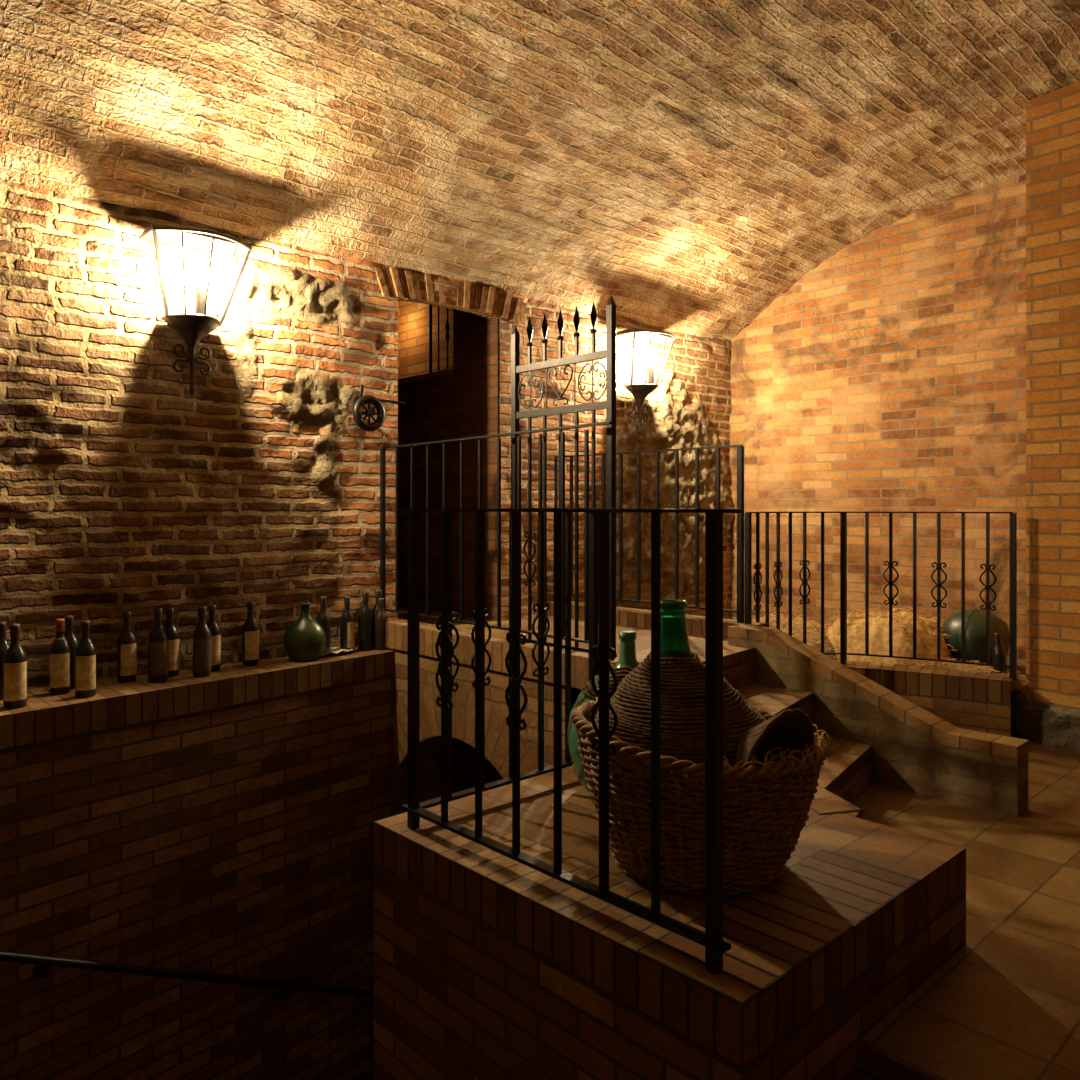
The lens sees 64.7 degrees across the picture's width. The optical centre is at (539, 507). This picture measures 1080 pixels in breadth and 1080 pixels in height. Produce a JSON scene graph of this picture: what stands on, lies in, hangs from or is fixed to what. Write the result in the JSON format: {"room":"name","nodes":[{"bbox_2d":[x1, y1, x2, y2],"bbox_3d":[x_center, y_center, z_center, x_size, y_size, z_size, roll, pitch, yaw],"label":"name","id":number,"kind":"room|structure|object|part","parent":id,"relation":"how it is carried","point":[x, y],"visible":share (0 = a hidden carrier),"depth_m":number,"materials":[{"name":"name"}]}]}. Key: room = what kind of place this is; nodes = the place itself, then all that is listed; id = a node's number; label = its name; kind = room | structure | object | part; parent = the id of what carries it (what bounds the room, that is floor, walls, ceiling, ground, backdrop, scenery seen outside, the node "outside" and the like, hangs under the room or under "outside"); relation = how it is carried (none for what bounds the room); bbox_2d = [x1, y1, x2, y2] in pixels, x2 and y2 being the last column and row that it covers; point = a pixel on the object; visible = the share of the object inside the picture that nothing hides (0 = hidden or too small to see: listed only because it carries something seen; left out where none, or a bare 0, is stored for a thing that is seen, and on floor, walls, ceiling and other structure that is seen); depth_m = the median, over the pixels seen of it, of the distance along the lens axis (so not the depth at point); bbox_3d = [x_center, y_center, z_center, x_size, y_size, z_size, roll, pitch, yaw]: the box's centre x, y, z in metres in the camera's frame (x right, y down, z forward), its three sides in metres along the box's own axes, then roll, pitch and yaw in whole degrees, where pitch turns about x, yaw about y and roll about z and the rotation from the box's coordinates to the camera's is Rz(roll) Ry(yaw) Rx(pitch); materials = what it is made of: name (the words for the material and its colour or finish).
{"room":"wine cellar","nodes":[
{"label":"wine cellar","id":0,"kind":"room"},
{"bbox_2d":[0,179,733,688],"bbox_3d":[-1.451,-0.150,4.092,8.280,2.800,0.119,0,0,-43],"label":"wall","id":1,"kind":"structure","parent":0,"point":[122,489],"depth_m":4.11,"materials":[{"name":"brick"}]},
{"bbox_2d":[139,223,251,395],"bbox_3d":[-1.519,-0.870,3.828,0.446,0.710,0.288,0,0,-43],"label":"wall lantern","id":2,"kind":"object","parent":1,"relation":"attached to","point":[192,328],"visible":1,"depth_m":3.83,"materials":[{"name":"metal"}]},
{"bbox_3d":[-1.600,-0.635,3.915,0.032,0.240,0.049,0,0,-43],"label":"stem","id":3,"kind":"part","parent":2,"relation":"part of","materials":[{"name":"metal"}]},
{"bbox_3d":[-1.552,-1.215,3.863,0.444,0.020,0.190,0,0,-43],"label":"lid","id":4,"kind":"part","parent":2,"relation":"part of","materials":[{"name":"metal"}]},
{"bbox_2d":[196,283,205,313],"bbox_3d":[-1.525,-0.935,3.834,0.044,0.150,0.044,0,0,-43],"label":"bulb socket","id":5,"kind":"object","parent":2,"relation":"attached to","point":[200,287],"depth_m":3.82,"materials":[{"name":"metal"}]},
{"bbox_3d":[-1.525,-1.052,3.834,0.084,0.093,0.084,0,0,-43],"label":"bulb","id":6,"kind":"part","parent":2,"relation":"part of","materials":[{"name":"white glass"}]},
{"bbox_2d":[0,648,394,1079],"bbox_3d":[-2.505,2.650,2.745,4.900,3.800,0.968,0,0,-43],"label":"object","id":7,"kind":"structure","parent":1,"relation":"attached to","point":[222,822],"depth_m":3.64,"materials":[{"name":"brown brick"}]},
{"bbox_2d":[0,622,8,699],"bbox_3d":[-2.119,0.599,3.359,0.075,0.302,0.075,0,0,-32],"label":"wine bottle","id":8,"kind":"object","parent":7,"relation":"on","point":[4,644],"visible":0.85,"depth_m":3.34,"materials":[{"name":"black glass"}]},
{"bbox_2d":[3,624,26,708],"bbox_3d":[-1.978,0.593,3.213,0.078,0.314,0.079,0,0,-37],"label":"wine bottle","id":9,"kind":"object","parent":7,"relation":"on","point":[15,658],"visible":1,"depth_m":3.19,"materials":[{"name":"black glass"}]},
{"bbox_2d":[49,619,70,694],"bbox_3d":[-1.943,0.599,3.452,0.075,0.302,0.076,0,0,-29],"label":"wine bottle","id":10,"kind":"object","parent":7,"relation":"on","point":[60,652],"visible":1,"depth_m":3.43,"materials":[{"name":"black glass"}]},
{"bbox_2d":[64,616,78,689],"bbox_3d":[-1.956,0.599,3.546,0.075,0.302,0.075,0,0,-29],"label":"wine bottle","id":11,"kind":"object","parent":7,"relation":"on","point":[69,635],"visible":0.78,"depth_m":3.53,"materials":[{"name":"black glass"}]},
{"bbox_2d":[75,620,95,697],"bbox_3d":[-1.811,0.599,3.399,0.075,0.302,0.076,0,0,-34],"label":"wine bottle","id":12,"kind":"object","parent":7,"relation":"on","point":[85,652],"visible":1,"depth_m":3.37,"materials":[{"name":"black glass"}]},
{"bbox_2d":[117,611,136,682],"bbox_3d":[-1.789,0.599,3.696,0.076,0.302,0.075,0,0,38],"label":"wine bottle","id":13,"kind":"object","parent":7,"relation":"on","point":[126,644],"visible":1,"depth_m":3.67,"materials":[{"name":"brown glass"}]},
{"bbox_2d":[148,608,167,682],"bbox_3d":[-1.652,0.592,3.688,0.079,0.317,0.080,0,0,-41],"label":"wine bottle","id":14,"kind":"object","parent":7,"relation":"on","point":[158,638],"visible":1,"depth_m":3.66,"materials":[{"name":"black glass"}]},
{"bbox_2d":[164,608,178,676],"bbox_3d":[-1.652,0.599,3.810,0.076,0.302,0.075,0,0,15],"label":"wine bottle","id":15,"kind":"object","parent":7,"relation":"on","point":[172,633],"visible":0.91,"depth_m":3.79,"materials":[{"name":"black glass"}]},
{"bbox_2d":[0,951,373,999],"bbox_3d":[-1.756,1.725,3.243,0.089,1.630,3.114,0,0,40],"label":"handrail","id":16,"kind":"object","parent":7,"relation":"attached to","point":[43,963],"visible":0.96,"depth_m":3.46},
{"bbox_2d":[193,606,210,677],"bbox_3d":[-1.508,0.595,3.806,0.077,0.310,0.078,0,0,-45],"label":"wine bottle","id":17,"kind":"object","parent":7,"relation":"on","point":[201,634],"visible":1,"depth_m":3.78,"materials":[{"name":"brown glass"}]},
{"bbox_2d":[207,605,220,671],"bbox_3d":[-1.514,0.599,3.939,0.076,0.302,0.075,0,0,17],"label":"wine bottle","id":18,"kind":"object","parent":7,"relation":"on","point":[212,624],"visible":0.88,"depth_m":3.92,"materials":[{"name":"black glass"}]},
{"bbox_2d":[242,602,258,665],"bbox_3d":[-1.383,0.599,4.076,0.075,0.302,0.076,0,0,-42],"label":"wine bottle","id":19,"kind":"object","parent":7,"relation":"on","point":[250,631],"visible":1,"depth_m":4.05,"materials":[{"name":"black glass"}]},
{"bbox_2d":[284,600,325,661],"bbox_3d":[-1.161,0.604,4.217,0.203,0.294,0.203,0,0,-43],"label":"demijohn","id":20,"kind":"object","parent":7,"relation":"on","point":[304,639],"visible":1,"depth_m":4.15,"materials":[{"name":"green glass"}]},
{"bbox_2d":[316,596,330,656],"bbox_3d":[-1.101,0.599,4.329,0.075,0.302,0.075,0,0,-14],"label":"wine bottle","id":21,"kind":"object","parent":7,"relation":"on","point":[322,618],"visible":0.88,"depth_m":4.31,"materials":[{"name":"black glass"}]},
{"bbox_2d":[322,647,352,655],"bbox_3d":[-1.068,0.731,4.358,0.187,0.026,0.141,0,0,-43],"label":"crumpled paper","id":22,"kind":"object","parent":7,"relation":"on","point":[334,650],"visible":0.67,"depth_m":4.36,"materials":[{"name":"white paper"}]},
{"bbox_2d":[340,596,353,652],"bbox_3d":[-1.002,0.604,4.433,0.074,0.292,0.073,0,0,9],"label":"wine bottle","id":23,"kind":"object","parent":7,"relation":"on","point":[347,618],"visible":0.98,"depth_m":4.41,"materials":[{"name":"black glass"}]},
{"bbox_2d":[358,591,372,650],"bbox_3d":[-0.921,0.595,4.509,0.077,0.310,0.077,0,0,-12],"label":"wine bottle","id":24,"kind":"object","parent":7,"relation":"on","point":[365,617],"visible":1,"depth_m":4.48,"materials":[{"name":"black glass"}]},
{"bbox_2d":[372,589,384,648],"bbox_3d":[-0.865,0.593,4.562,0.078,0.314,0.078,0,0,-11],"label":"wine bottle","id":25,"kind":"object","parent":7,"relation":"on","point":[377,592],"visible":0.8,"depth_m":4.54,"materials":[{"name":"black glass"}]},
{"bbox_2d":[375,598,386,649],"bbox_3d":[-0.844,0.614,4.527,0.068,0.271,0.068,0,0,-11],"label":"wine bottle","id":26,"kind":"object","parent":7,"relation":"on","point":[380,618],"visible":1,"depth_m":4.50,"materials":[{"name":"brown glass"}]},
{"bbox_2d":[352,385,405,431],"bbox_3d":[-0.870,-0.527,4.578,0.347,0.248,0.150,0,0,-43],"label":"pulley","id":27,"kind":"object","parent":1,"relation":"attached to","point":[357,414],"visible":1,"depth_m":4.49,"materials":[{"name":"black metal"}]},
{"bbox_2d":[375,267,526,324],"bbox_3d":[-0.506,-1.247,5.025,1.115,0.190,0.096,0,0,-43],"label":"lintel","id":28,"kind":"object","parent":1,"relation":"attached to","point":[488,302],"visible":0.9,"depth_m":5.03,"materials":[{"name":"brown brick"}]},
{"bbox_2d":[616,328,675,434],"bbox_3d":[0.782,-0.870,5.957,0.446,0.710,0.288,0,0,-43],"label":"wall lantern","id":29,"kind":"object","parent":1,"relation":"attached to","point":[640,392],"visible":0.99,"depth_m":5.95,"materials":[{"name":"metal"}]},
{"bbox_3d":[0.700,-0.635,6.044,0.032,0.240,0.049,0,0,-43],"label":"stem","id":30,"kind":"part","parent":29,"relation":"part of","materials":[{"name":"metal"}]},
{"bbox_3d":[0.749,-1.215,5.993,0.444,0.020,0.190,0,0,-43],"label":"lid","id":31,"kind":"part","parent":29,"relation":"part of","materials":[{"name":"metal"}]},
{"bbox_2d":[648,364,653,383],"bbox_3d":[0.776,-0.935,5.964,0.044,0.150,0.044,0,0,-43],"label":"bulb socket","id":32,"kind":"object","parent":29,"relation":"attached to","point":[650,366],"depth_m":5.95,"materials":[{"name":"metal"}]},
{"bbox_3d":[0.776,-1.052,5.964,0.084,0.093,0.084,0,0,-43],"label":"bulb","id":33,"kind":"part","parent":29,"relation":"part of","materials":[{"name":"white glass"}]},
{"bbox_2d":[398,300,452,378],"bbox_3d":[-0.758,-1.210,6.189,0.340,0.920,1.332,0,0,-43],"label":"wall","id":34,"kind":"structure","parent":0,"point":[413,317],"depth_m":6.45,"materials":[{"name":"brick"}]},
{"bbox_2d":[398,309,506,619],"bbox_3d":[-0.971,-0.410,6.094,0.100,2.520,2.180,0,0,-43],"label":"wall","id":35,"kind":"structure","parent":0,"point":[465,403],"depth_m":5.55,"materials":[{"name":"brick"}]},
{"bbox_2d":[398,369,452,384],"bbox_3d":[-0.926,-0.894,6.032,0.120,0.034,1.132,0,0,-43],"label":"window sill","id":36,"kind":"structure","parent":35,"relation":"in","point":[448,371],"depth_m":5.78,"materials":[{"name":"brown wood"}]},
{"bbox_2d":[429,304,449,372],"bbox_3d":[-0.677,-1.287,5.752,0.040,0.760,0.218,0,0,-43],"label":"window grille","id":37,"kind":"object","parent":36,"relation":"attached to","point":[447,326],"visible":0.62,"depth_m":5.76,"materials":[{"name":"metal"}]},
{"bbox_2d":[452,741,502,792],"bbox_3d":[0.449,3.050,4.828,1.540,4.200,1.970,0,0,-43],"label":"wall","id":38,"kind":"structure","parent":0,"point":[463,758],"depth_m":4.88,"materials":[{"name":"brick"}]},
{"bbox_2d":[0,0,1079,339],"bbox_3d":[0.668,-1.752,1.861,8.320,0.884,6.233,0,0,-43],"label":"ceiling","id":39,"kind":"structure","parent":0,"point":[686,164],"depth_m":4.04,"materials":[{"name":"brick"}]},
{"bbox_2d":[398,606,730,661],"bbox_3d":[-0.677,0.822,5.328,1.300,0.256,3.700,0,0,-43],"label":"floor","id":40,"kind":"structure","parent":0,"point":[643,636],"depth_m":4.79,"materials":[{"name":"ceramic"}]},
{"bbox_2d":[547,601,766,639],"bbox_3d":[0.614,0.778,4.996,0.130,0.344,1.550,0,0,-43],"label":"kerb","id":41,"kind":"object","parent":40,"relation":"on","point":[639,618],"visible":0.21,"depth_m":4.93,"materials":[{"name":"brown brick"}]},
{"bbox_2d":[554,445,743,622],"bbox_3d":[0.585,0.136,5.027,0.030,0.939,1.422,0,0,-43],"label":"iron railing","id":42,"kind":"object","parent":41,"relation":"on","point":[740,449],"visible":0.68,"depth_m":4.82,"materials":[{"name":"black metal"}]},
{"bbox_3d":[0.104,0.140,5.540,0.016,0.930,0.016,0,0,-43],"label":"post","id":43,"kind":"part","parent":42,"relation":"part of","materials":[{"name":"metal"}]},
{"bbox_3d":[0.585,-0.330,5.027,0.030,0.009,1.405,0,0,-43],"label":"rail","id":44,"kind":"part","parent":42,"relation":"part of","materials":[{"name":"metal"}]},
{"bbox_3d":[0.585,0.550,5.027,0.030,0.009,1.405,0,0,-43],"label":"rail","id":45,"kind":"part","parent":42,"relation":"part of","materials":[{"name":"metal"}]},
{"bbox_3d":[1.062,0.140,4.518,0.028,0.930,0.028,0,0,-43],"label":"post","id":46,"kind":"part","parent":42,"relation":"part of","materials":[{"name":"metal"}]},
{"bbox_2d":[729,174,1025,658],"bbox_3d":[3.713,-0.425,4.783,0.200,3.950,6.700,0,0,-43],"label":"wall","id":47,"kind":"structure","parent":0,"point":[890,376],"depth_m":5.94,"materials":[{"name":"orange brick"}]},
{"bbox_2d":[852,737,1079,1079],"bbox_3d":[2.337,1.335,2.500,3.070,0.230,4.750,0,0,-43],"label":"floor","id":48,"kind":"structure","parent":0,"point":[1006,1005],"depth_m":2.38,"materials":[{"name":"tile"}]},
{"bbox_2d":[374,766,965,1079],"bbox_3d":[0.344,2.750,2.485,1.100,3.600,1.305,0,0,-43],"label":"brick platform","id":49,"kind":"object","parent":48,"relation":"on","point":[489,965],"visible":0.62,"depth_m":2.10,"materials":[{"name":"brick"}]},
{"bbox_2d":[401,509,741,974],"bbox_3d":[0.281,0.476,2.406,0.818,0.948,1.168,0,0,-43],"label":"iron railing","id":50,"kind":"object","parent":49,"relation":"on","point":[599,649],"visible":1,"depth_m":2.17,"materials":[{"name":"black metal"}]},
{"bbox_3d":[-0.376,0.480,2.536,0.026,0.940,0.026,0,0,-43],"label":"post","id":51,"kind":"part","parent":50,"relation":"part of","materials":[{"name":"metal"}]},
{"bbox_3d":[-0.091,0.893,2.802,0.780,0.010,0.030,0,0,-43],"label":"rail","id":52,"kind":"part","parent":50,"relation":"part of","materials":[{"name":"metal"}]},
{"bbox_3d":[-0.012,0.895,2.148,0.032,0.010,1.143,0,0,-43],"label":"rail","id":53,"kind":"part","parent":50,"relation":"part of","materials":[{"name":"metal"}]},
{"bbox_3d":[-0.004,0.006,2.139,0.036,0.008,1.168,0,0,-43],"label":"rail","id":54,"kind":"part","parent":50,"relation":"part of","materials":[{"name":"metal"}]},
{"bbox_3d":[0.193,0.480,3.069,0.026,0.940,0.026,0,0,-43],"label":"post","id":55,"kind":"part","parent":50,"relation":"part of","materials":[{"name":"metal"}]},
{"bbox_3d":[0.358,0.480,1.753,0.026,0.940,0.026,0,0,-43],"label":"post","id":56,"kind":"part","parent":50,"relation":"part of","materials":[{"name":"metal"}]},
{"bbox_2d":[567,631,640,792],"bbox_3d":[0.294,0.683,2.859,0.404,0.537,0.404,0,0,-43],"label":"demijohn","id":57,"kind":"object","parent":49,"relation":"on","point":[627,661],"visible":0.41,"depth_m":2.82,"materials":[{"name":"glass"}]},
{"bbox_2d":[571,698,835,896],"bbox_3d":[0.426,0.716,2.286,0.675,0.466,0.693,0,0,-43],"label":"wicker basket","id":58,"kind":"object","parent":49,"relation":"on","point":[766,808],"visible":0.84,"depth_m":2.05,"materials":[{"name":"wicker"}]},
{"bbox_2d":[595,599,779,843],"bbox_3d":[0.386,0.594,2.295,0.525,0.687,0.522,0,0,-6],"label":"wicker demijohn","id":59,"kind":"object","parent":58,"relation":"in","point":[682,672],"visible":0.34,"depth_m":2.17,"materials":[{"name":"wicker"}]},
{"bbox_3d":[0.538,0.558,2.107,0.250,0.161,0.211,0,0,-43],"label":"woven handle","id":60,"kind":"part","parent":58,"relation":"part of","materials":[{"name":"wicker"}]},
{"bbox_2d":[571,645,871,818],"bbox_3d":[0.949,1.071,3.453,1.233,0.759,1.260,0,0,-43],"label":"brick steps","id":61,"kind":"structure","parent":48,"relation":"on","point":[841,781],"depth_m":3.73,"materials":[{"name":"brick"}]},
{"bbox_2d":[727,624,1028,816],"bbox_3d":[1.468,0.912,3.902,0.140,0.615,1.355,0,0,-43],"label":"parapet","id":62,"kind":"object","parent":48,"relation":"on","point":[914,749],"visible":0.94,"depth_m":3.72,"materials":[{"name":"brown brick"}]},
{"bbox_2d":[857,1039,946,1079],"bbox_3d":[1.783,1.710,0.832,0.020,0.980,3.075,0,0,-43],"label":"trim","id":63,"kind":"structure","parent":48,"relation":"attached to","point":[874,1062],"depth_m":1.90,"materials":[{"name":"brick"}]},
{"bbox_2d":[836,660,1015,736],"bbox_3d":[1.778,1.070,4.692,1.535,0.360,0.600,0,0,2],"label":"brick wall","id":64,"kind":"structure","parent":48,"relation":"on","point":[971,700],"depth_m":4.53,"materials":[{"name":"brown brick"}]},
{"bbox_2d":[745,511,1016,678],"bbox_3d":[1.785,0.455,4.670,1.416,0.870,0.444,0,0,1],"label":"iron railing","id":65,"kind":"object","parent":64,"relation":"on","point":[843,653],"visible":0.97,"depth_m":4.68,"materials":[{"name":"black metal"}]},
{"bbox_3d":[1.093,0.459,4.478,0.026,0.863,0.026,0,0,-43],"label":"post","id":66,"kind":"part","parent":65,"relation":"part of","materials":[{"name":"metal"}]},
{"bbox_3d":[1.735,0.459,4.875,0.026,0.863,0.026,0,0,-43],"label":"post","id":67,"kind":"part","parent":65,"relation":"part of","materials":[{"name":"metal"}]},
{"bbox_3d":[1.784,0.024,4.672,1.397,0.008,0.432,0,0,1],"label":"rail","id":68,"kind":"part","parent":65,"relation":"part of","materials":[{"name":"metal"}]},
{"bbox_3d":[1.785,0.831,4.672,1.395,0.008,0.428,0,0,1],"label":"rail","id":69,"kind":"part","parent":65,"relation":"part of","materials":[{"name":"metal"}]},
{"bbox_3d":[2.471,0.459,4.455,0.026,0.863,0.026,0,0,-43],"label":"post","id":70,"kind":"part","parent":65,"relation":"part of","materials":[{"name":"metal"}]},
{"bbox_2d":[992,633,1007,673],"bbox_3d":[2.497,0.817,4.627,0.068,0.274,0.084,0,0,-5],"label":"wine bottle","id":71,"kind":"object","parent":64,"relation":"on","point":[999,657],"visible":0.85,"depth_m":4.61,"materials":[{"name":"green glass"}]},
{"bbox_2d":[1016,700,1079,751],"bbox_3d":[3.801,1.120,3.166,0.124,0.200,3.700,0,0,-43],"label":"footing","id":72,"kind":"object","parent":48,"relation":"on","point":[1052,726],"visible":0.99,"depth_m":4.38,"materials":[{"name":"grey stone"}]},
{"bbox_2d":[1026,81,1079,709],"bbox_3d":[4.162,-0.560,3.477,0.930,3.260,3.680,0,0,-43],"label":"brick pier","id":73,"kind":"object","parent":72,"relation":"on","point":[1052,118],"visible":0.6,"depth_m":4.41,"materials":[{"name":"orange brick"}]},
{"bbox_2d":[992,657,1025,737],"bbox_3d":[1.683,1.200,5.347,1.990,0.500,2.500,0,0,-43],"label":"floor","id":74,"kind":"structure","parent":0,"point":[1021,663],"depth_m":4.68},
{"bbox_2d":[735,612,837,659],"bbox_3d":[1.614,0.839,5.709,0.836,0.285,1.010,0,0,-43],"label":"heap","id":75,"kind":"object","parent":74,"relation":"on","point":[813,631],"visible":0.3,"depth_m":5.46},
{"bbox_2d":[824,607,956,664],"bbox_3d":[2.166,0.800,5.339,0.557,0.363,0.932,0,0,-43],"label":"bale","id":76,"kind":"object","parent":74,"relation":"on","point":[902,620],"visible":0.69,"depth_m":5.14},
{"bbox_2d":[905,655,1025,691],"bbox_3d":[2.350,0.910,4.751,0.273,0.152,0.737,0,0,-43],"label":"scraps","id":77,"kind":"object","parent":74,"relation":"on","point":[1018,683],"visible":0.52,"depth_m":4.69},
{"bbox_2d":[941,609,1009,666],"bbox_3d":[2.537,0.778,5.131,0.350,0.350,0.477,0,0,-43],"label":"demijohn","id":78,"kind":"object","parent":74,"relation":"on","point":[975,620],"visible":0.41,"depth_m":4.96,"materials":[{"name":"green glass"}]},
{"bbox_3d":[-3.384,1.800,1.234,1.550,0.200,1.970,0,0,-43],"label":"floor","id":79,"kind":"structure","parent":0,"visible":0},
{"bbox_3d":[-0.947,3.503,3.276,4.800,3.293,1.605,0,0,-43],"label":"stairs","id":80,"kind":"structure","parent":79,"relation":"attached to","visible":0},
{"bbox_2d":[386,618,618,814],"bbox_3d":[-0.217,2.777,4.135,0.360,4.345,1.870,0,0,-43],"label":"wall","id":81,"kind":"structure","parent":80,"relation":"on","point":[496,708],"depth_m":4.01,"materials":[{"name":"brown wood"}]},
{"bbox_2d":[380,421,613,642],"bbox_3d":[-0.288,0.129,4.035,0.030,0.952,1.681,0,0,-43],"label":"iron railing","id":82,"kind":"object","parent":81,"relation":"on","point":[586,432],"visible":0.68,"depth_m":3.93,"materials":[{"name":"black metal"}]},
{"bbox_3d":[-0.855,0.142,4.640,0.022,0.925,0.022,0,0,-43],"label":"post","id":83,"kind":"part","parent":82,"relation":"part of","materials":[{"name":"metal"}]},
{"bbox_3d":[-0.318,0.550,4.068,0.030,0.009,1.570,0,0,-43],"label":"rail","id":84,"kind":"part","parent":82,"relation":"part of","materials":[{"name":"metal"}]},
{"bbox_3d":[-0.284,-0.334,4.031,0.030,0.027,1.670,0,0,-43],"label":"rail","id":85,"kind":"part","parent":82,"relation":"part of","materials":[{"name":"metal"}]},
{"bbox_2d":[511,296,615,655],"bbox_3d":[0.089,-0.088,3.714,0.040,1.564,0.621,0,0,-43],"label":"iron gate","id":86,"kind":"object","parent":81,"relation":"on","point":[609,353],"visible":0.79,"depth_m":3.64,"materials":[{"name":"black metal"}]},
{"bbox_3d":[-0.114,-0.053,3.930,0.028,1.494,0.028,0,0,-43],"label":"gate post","id":87,"kind":"part","parent":86,"relation":"part of","materials":[{"name":"metal"}]},
{"bbox_3d":[-0.042,-0.530,3.854,0.007,0.180,0.173,0,0,-43],"label":"scroll panel","id":88,"kind":"part","parent":86,"relation":"part of","materials":[{"name":"metal"}]},
{"bbox_3d":[0.089,-0.530,3.714,0.008,0.180,0.182,0,0,-43],"label":"scroll panel","id":89,"kind":"part","parent":86,"relation":"part of","materials":[{"name":"metal"}]},
{"bbox_3d":[0.220,-0.530,3.574,0.007,0.180,0.173,0,0,-43],"label":"scroll panel","id":90,"kind":"part","parent":86,"relation":"part of","materials":[{"name":"metal"}]},
{"bbox_3d":[0.292,-0.068,3.498,0.028,1.524,0.028,0,0,-43],"label":"gate post","id":91,"kind":"part","parent":86,"relation":"part of","materials":[{"name":"metal"}]}
]}

